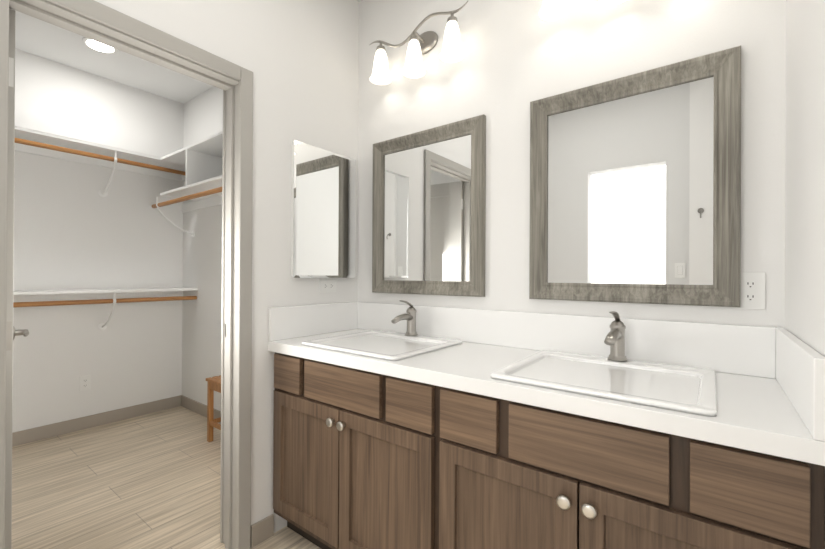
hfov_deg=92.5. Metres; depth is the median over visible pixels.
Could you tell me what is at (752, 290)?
electrical outlet
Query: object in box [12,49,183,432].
wall
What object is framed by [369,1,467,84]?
sconce
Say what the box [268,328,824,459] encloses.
countertop
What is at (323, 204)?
medicine cabinet mirror
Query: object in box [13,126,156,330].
closet shelving
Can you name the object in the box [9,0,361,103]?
ceiling
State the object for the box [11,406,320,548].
floor
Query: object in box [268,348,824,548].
bathroom vanity
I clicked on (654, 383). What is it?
sink
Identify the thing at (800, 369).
backsplash
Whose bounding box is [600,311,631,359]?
faucet
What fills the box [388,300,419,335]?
faucet
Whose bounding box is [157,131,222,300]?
closet shelving
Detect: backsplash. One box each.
[268,302,355,339]
[356,302,775,379]
[776,328,824,439]
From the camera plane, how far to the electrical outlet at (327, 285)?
2.08 m
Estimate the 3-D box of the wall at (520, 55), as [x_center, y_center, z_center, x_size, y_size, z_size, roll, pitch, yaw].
[-0.463,-0.180,2.458,4.298,2.775,0.120,0,0,37]
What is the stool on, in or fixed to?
on the floor
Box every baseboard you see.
[12,395,179,446]
[180,395,220,423]
[250,514,273,547]
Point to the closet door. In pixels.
(9, 353)
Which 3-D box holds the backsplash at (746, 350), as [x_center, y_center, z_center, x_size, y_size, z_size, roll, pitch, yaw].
[0.392,0.233,1.717,1.752,0.153,0.021,0,0,37]
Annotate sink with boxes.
[296,328,467,359]
[484,348,719,415]
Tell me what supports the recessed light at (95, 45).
in the ceiling
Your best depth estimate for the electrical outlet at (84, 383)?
3.07 m
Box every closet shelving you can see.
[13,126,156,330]
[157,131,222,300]
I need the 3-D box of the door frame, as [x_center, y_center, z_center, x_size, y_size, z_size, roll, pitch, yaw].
[-1.010,0.154,1.453,0.156,2.097,0.814,0,0,37]
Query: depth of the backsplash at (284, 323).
1.97 m
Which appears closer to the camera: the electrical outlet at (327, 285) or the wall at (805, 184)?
the wall at (805, 184)
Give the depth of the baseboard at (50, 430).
3.09 m
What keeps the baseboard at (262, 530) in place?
attached to the wall at (302, 60)
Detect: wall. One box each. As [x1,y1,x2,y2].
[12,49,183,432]
[94,0,358,533]
[182,0,785,410]
[785,0,824,356]
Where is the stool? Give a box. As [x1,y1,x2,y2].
[206,375,220,441]
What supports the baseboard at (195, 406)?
attached to the wall at (520, 55)
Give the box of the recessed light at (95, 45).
[82,37,117,53]
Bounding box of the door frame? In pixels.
[0,0,252,548]
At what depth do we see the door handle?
1.68 m
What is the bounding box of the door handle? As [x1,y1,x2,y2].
[13,326,28,339]
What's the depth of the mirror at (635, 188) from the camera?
1.40 m
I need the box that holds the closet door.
[5,9,15,548]
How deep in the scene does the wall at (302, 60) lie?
1.84 m
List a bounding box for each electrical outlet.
[79,375,90,390]
[319,279,335,292]
[736,272,764,309]
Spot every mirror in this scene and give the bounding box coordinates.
[291,140,355,277]
[372,114,485,296]
[529,46,740,306]
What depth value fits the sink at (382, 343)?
1.75 m
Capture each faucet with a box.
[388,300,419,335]
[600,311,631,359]
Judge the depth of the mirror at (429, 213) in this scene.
1.95 m

